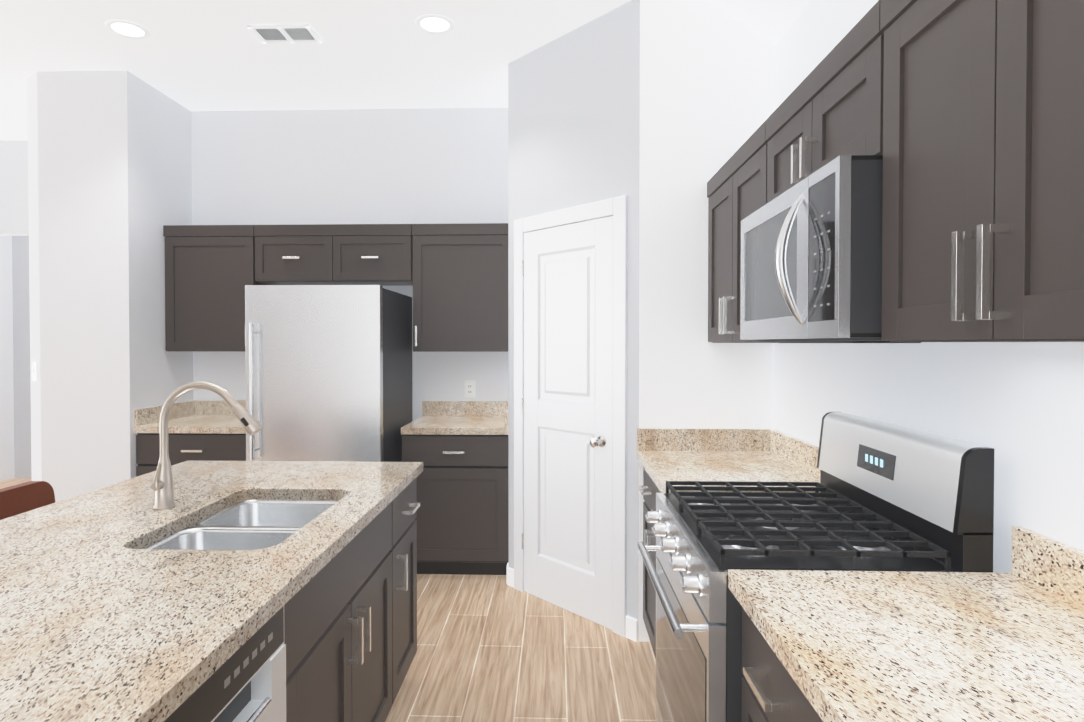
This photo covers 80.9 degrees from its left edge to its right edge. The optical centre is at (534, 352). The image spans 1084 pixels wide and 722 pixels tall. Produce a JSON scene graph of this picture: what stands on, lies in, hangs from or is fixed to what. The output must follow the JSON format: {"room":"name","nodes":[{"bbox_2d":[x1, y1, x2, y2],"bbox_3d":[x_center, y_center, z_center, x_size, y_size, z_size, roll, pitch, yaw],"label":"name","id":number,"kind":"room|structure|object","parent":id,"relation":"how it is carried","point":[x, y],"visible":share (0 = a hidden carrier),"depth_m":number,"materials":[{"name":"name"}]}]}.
{"room":"kitchen","nodes":[
{"label":"kitchen","id":0,"kind":"room"},
{"bbox_2d":[0,236,14,481],"bbox_3d":[-5.685,-0.133,1.926,0.120,3.045,9.720,0,1,2],"label":"wall","id":1,"kind":"structure","parent":0,"point":[7,463],"depth_m":6.58,"materials":[{"name":"white paint"}]},
{"bbox_2d":[0,140,28,235],"bbox_3d":[-4.292,-1.329,5.155,2.450,0.745,0.100,0,1,2],"label":"wall","id":2,"kind":"structure","parent":0,"point":[14,214],"depth_m":5.10,"materials":[{"name":"white paint"}]},
{"bbox_2d":[12,236,31,477],"bbox_3d":[-3.843,-0.201,6.667,3.250,3.045,0.120,0,1,2],"label":"wall","id":3,"kind":"structure","parent":0,"point":[21,350],"depth_m":6.64,"materials":[{"name":"grey paint"}]},
{"bbox_2d":[27,70,192,501],"bbox_3d":[-2.749,-0.170,4.495,0.680,3.045,1.350,0,1,2],"label":"wall","id":4,"kind":"structure","parent":0,"point":[109,174],"depth_m":3.82,"materials":[{"name":"white paint"}]},
{"bbox_2d":[32,362,36,380],"bbox_3d":[-3.046,0.114,3.870,0.062,0.115,0.040,0,1,2],"label":"light switch","id":5,"kind":"object","parent":4,"relation":"attached to","point":[34,371],"visible":1,"depth_m":3.86,"materials":[{"name":"white plastic"}]},
{"bbox_2d":[0,0,630,140],"bbox_3d":[-2.274,-1.703,1.731,6.950,0.100,9.840,0,1,2],"label":"ceiling","id":6,"kind":"structure","parent":0,"point":[204,55],"depth_m":3.52,"materials":[{"name":"white paint"}]},
{"bbox_2d":[105,20,149,38],"bbox_3d":[-2.107,-1.672,3.292,0.200,0.004,0.200,0,1,2],"label":"recessed light","id":7,"kind":"object","parent":6,"relation":"in","point":[127,29],"visible":1,"depth_m":3.29,"materials":[{"name":"white plastic"}]},
{"bbox_2d":[247,24,321,43],"bbox_3d":[-1.306,-1.669,3.330,0.320,0.012,0.180,0,1,2],"label":"ceiling vent","id":8,"kind":"object","parent":6,"relation":"in","point":[284,33],"visible":0.98,"depth_m":3.33,"materials":[{"name":"white metal"}]},
{"bbox_2d":[415,14,454,33],"bbox_3d":[-0.508,-1.672,3.239,0.200,0.004,0.200,0,1,2],"label":"recessed light","id":9,"kind":"object","parent":6,"relation":"in","point":[434,24],"visible":1,"depth_m":3.23,"materials":[{"name":"white plastic"}]},
{"bbox_2d":[0,478,655,721],"bbox_3d":[-2.274,1.442,1.776,6.950,0.100,9.840,0,1,2],"label":"floor","id":10,"kind":"structure","parent":0,"point":[493,648],"depth_m":2.81,"materials":[{"name":"brown wood"}]},
{"bbox_2d":[0,481,54,519],"bbox_3d":[-1.757,0.946,2.322,0.448,0.879,0.440,0,1,2],"label":"chair","id":11,"kind":"object","parent":10,"relation":"on","point":[17,499],"visible":0.04,"depth_m":2.41,"materials":[{"name":"brown wood"}]},
{"bbox_2d":[134,400,245,476],"bbox_3d":[-2.044,0.850,4.142,0.746,1.016,0.670,0,1,2],"label":"base cabinet","id":12,"kind":"object","parent":10,"relation":"on","point":[206,430],"visible":0.35,"depth_m":3.86,"materials":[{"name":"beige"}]},
{"bbox_2d":[186,478,419,721],"bbox_3d":[-0.944,0.961,1.375,0.894,0.873,2.660,0,1,2],"label":"kitchen island","id":13,"kind":"object","parent":10,"relation":"on","point":[350,624],"visible":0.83,"depth_m":1.87,"materials":[{"name":"grey paint"}]},
{"bbox_2d":[0,460,422,721],"bbox_3d":[-1.029,0.504,1.371,1.025,0.040,2.700,0,1,2],"label":"island countertop","id":14,"kind":"structure","parent":13,"relation":"on","point":[105,616],"depth_m":1.34,"materials":[{"name":"stone"}]},
{"bbox_2d":[151,381,261,509],"bbox_3d":[-0.997,0.281,1.917,0.332,0.388,0.100,0,1,2],"label":"faucet","id":15,"kind":"object","parent":14,"relation":"on","point":[162,486],"visible":1,"depth_m":1.93,"materials":[{"name":"silver metal"}]},
{"bbox_2d":[144,499,338,549],"bbox_3d":[-0.830,0.623,1.881,0.458,0.208,0.718,0,1,2],"label":"sink","id":16,"kind":"object","parent":14,"relation":"in","point":[256,524],"visible":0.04,"depth_m":1.89,"materials":[{"name":"silver metal"}]},
{"bbox_2d":[164,606,285,721],"bbox_3d":[-0.857,0.968,1.077,0.628,0.868,0.604,0,1,2],"label":"dishwasher","id":17,"kind":"object","parent":13,"relation":"in","point":[246,682],"visible":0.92,"depth_m":1.24,"materials":[{"name":"silver metal"}]},
{"bbox_2d":[245,285,411,461],"bbox_3d":[-1.216,0.492,3.893,0.755,1.740,0.871,0,1,2],"label":"fridge","id":18,"kind":"object","parent":10,"relation":"on","point":[328,368],"visible":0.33,"depth_m":3.52,"materials":[{"name":"silver metal"}]},
{"bbox_2d":[401,401,508,574],"bbox_3d":[-0.468,0.851,4.090,0.644,1.016,0.670,0,1,2],"label":"base cabinet","id":19,"kind":"object","parent":10,"relation":"on","point":[459,449],"visible":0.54,"depth_m":3.81,"materials":[{"name":"black wood"}]},
{"bbox_2d":[637,428,819,657],"bbox_3d":[0.780,0.872,2.586,0.650,1.016,0.824,0,1,2],"label":"base cabinet","id":20,"kind":"object","parent":10,"relation":"on","point":[742,455],"visible":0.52,"depth_m":2.76,"materials":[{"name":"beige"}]},
{"bbox_2d":[741,610,815,721],"bbox_3d":[0.755,0.964,1.150,0.606,0.873,0.524,0,1,2],"label":"base cabinet","id":21,"kind":"object","parent":10,"relation":"on","point":[768,694],"depth_m":1.23,"materials":[{"name":"black wood"}]},
{"bbox_2d":[728,569,1083,721],"bbox_3d":[0.725,0.513,0.695,0.636,0.040,1.423,0,1,2],"label":"countertop","id":22,"kind":"structure","parent":21,"relation":"on","point":[857,646],"depth_m":1.07,"materials":[{"name":"beige stone"}]},
{"bbox_2d":[637,412,993,721],"bbox_3d":[0.678,0.799,1.794,0.690,1.186,0.756,0,1,2],"label":"range","id":23,"kind":"object","parent":10,"relation":"on","point":[890,497],"visible":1,"depth_m":1.59,"materials":[{"name":"silver metal"}]},
{"bbox_2d":[191,108,507,420],"bbox_3d":[-1.268,-0.170,4.501,2.280,3.045,0.120,0,1,2],"label":"wall","id":24,"kind":"structure","parent":0,"point":[374,166],"depth_m":4.43,"materials":[{"name":"white paint"}]},
{"bbox_2d":[163,225,269,350],"bbox_3d":[-2.115,-0.419,4.276,0.594,0.820,0.370,0,1,2],"label":"upper cabinet","id":25,"kind":"object","parent":24,"relation":"attached to","point":[209,272],"visible":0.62,"depth_m":4.14,"materials":[{"name":"grey paint"}]},
{"bbox_2d":[254,224,412,285],"bbox_3d":[-1.301,-0.646,4.246,1.026,0.365,0.370,0,1,2],"label":"upper cabinet","id":26,"kind":"object","parent":24,"relation":"attached to","point":[350,254],"visible":0.98,"depth_m":4.11,"materials":[{"name":"grey paint"}]},
{"bbox_2d":[412,223,507,351],"bbox_3d":[-0.463,-0.418,4.222,0.644,0.820,0.370,0,1,2],"label":"upper cabinet","id":27,"kind":"object","parent":24,"relation":"attached to","point":[460,287],"visible":0.85,"depth_m":4.09,"materials":[{"name":"grey paint"}]},
{"bbox_2d":[465,381,474,396],"bbox_3d":[-0.451,0.254,4.415,0.072,0.116,0.008,0,1,2],"label":"electrical outlet","id":28,"kind":"object","parent":24,"relation":"attached to","point":[469,388],"visible":1,"depth_m":4.41,"materials":[{"name":"white plastic"}]},
{"bbox_2d":[508,0,775,641],"bbox_3d":[0.558,-0.159,3.748,1.420,3.045,1.505,0,1,2],"label":"wall","id":29,"kind":"structure","parent":0,"point":[658,113],"depth_m":2.99,"materials":[{"name":"white paint"}]},
{"bbox_2d":[522,215,612,629],"bbox_3d":[0.158,0.343,3.353,0.479,2.036,0.494,0,1,2],"label":"pantry door","id":30,"kind":"structure","parent":29,"relation":"in","point":[568,428],"depth_m":3.33,"materials":[{"name":"white paint"}]},
{"bbox_2d":[514,195,627,636],"bbox_3d":[0.163,0.307,3.356,0.017,2.125,0.830,-1,1,-42],"label":"door frame","id":31,"kind":"structure","parent":29,"relation":"attached to","point":[616,208],"depth_m":3.09,"materials":[{"name":"white paint"}]},
{"bbox_2d":[506,562,637,641],"bbox_3d":[0.164,1.316,3.410,0.681,0.105,0.778,0,1,2],"label":"baseboard","id":32,"kind":"structure","parent":29,"relation":"attached to","point":[631,628],"depth_m":3.05,"materials":[{"name":"white"}]},
{"bbox_2d":[707,0,808,44],"bbox_3d":[0.842,-1.507,-0.103,0.360,0.240,6.135,0,1,2],"label":"ceiling","id":33,"kind":"structure","parent":0,"point":[771,21],"depth_m":2.83,"materials":[{"name":"white paint"}]},
{"bbox_2d":[774,0,1083,572],"bbox_3d":[1.082,-0.104,-0.091,0.120,3.045,6.135,0,1,2],"label":"wall","id":34,"kind":"structure","parent":0,"point":[1018,407],"depth_m":1.59,"materials":[{"name":"white paint"}]},
{"bbox_2d":[707,122,778,342],"bbox_3d":[0.930,-0.414,2.563,0.350,0.750,0.824,0,1,2],"label":"upper cabinet","id":35,"kind":"object","parent":34,"relation":"attached to","point":[736,188],"visible":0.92,"depth_m":2.57,"materials":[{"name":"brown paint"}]},
{"bbox_2d":[765,0,883,202],"bbox_3d":[0.904,-0.611,1.766,0.350,0.334,0.756,0,1,2],"label":"upper cabinet","id":36,"kind":"object","parent":34,"relation":"attached to","point":[828,109],"visible":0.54,"depth_m":1.64,"materials":[{"name":"grey paint"}]},
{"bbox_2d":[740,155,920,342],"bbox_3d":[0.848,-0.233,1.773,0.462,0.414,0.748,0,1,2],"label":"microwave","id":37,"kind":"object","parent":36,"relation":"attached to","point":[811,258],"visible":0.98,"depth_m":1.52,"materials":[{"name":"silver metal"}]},
{"bbox_2d":[880,0,1083,341],"bbox_3d":[0.901,-0.392,0.995,0.306,0.750,0.784,0,1,2],"label":"upper cabinet","id":38,"kind":"object","parent":34,"relation":"attached to","point":[983,181],"visible":1,"depth_m":1.04,"materials":[{"name":"grey paint"}]},
{"bbox_2d":[1011,526,1083,605],"bbox_3d":[1.033,0.442,0.683,0.020,0.102,1.423,0,1,2],"label":"backsplash","id":39,"kind":"structure","parent":34,"relation":"attached to","point":[1057,566],"depth_m":1.29,"materials":[{"name":"beige stone"}]}
]}

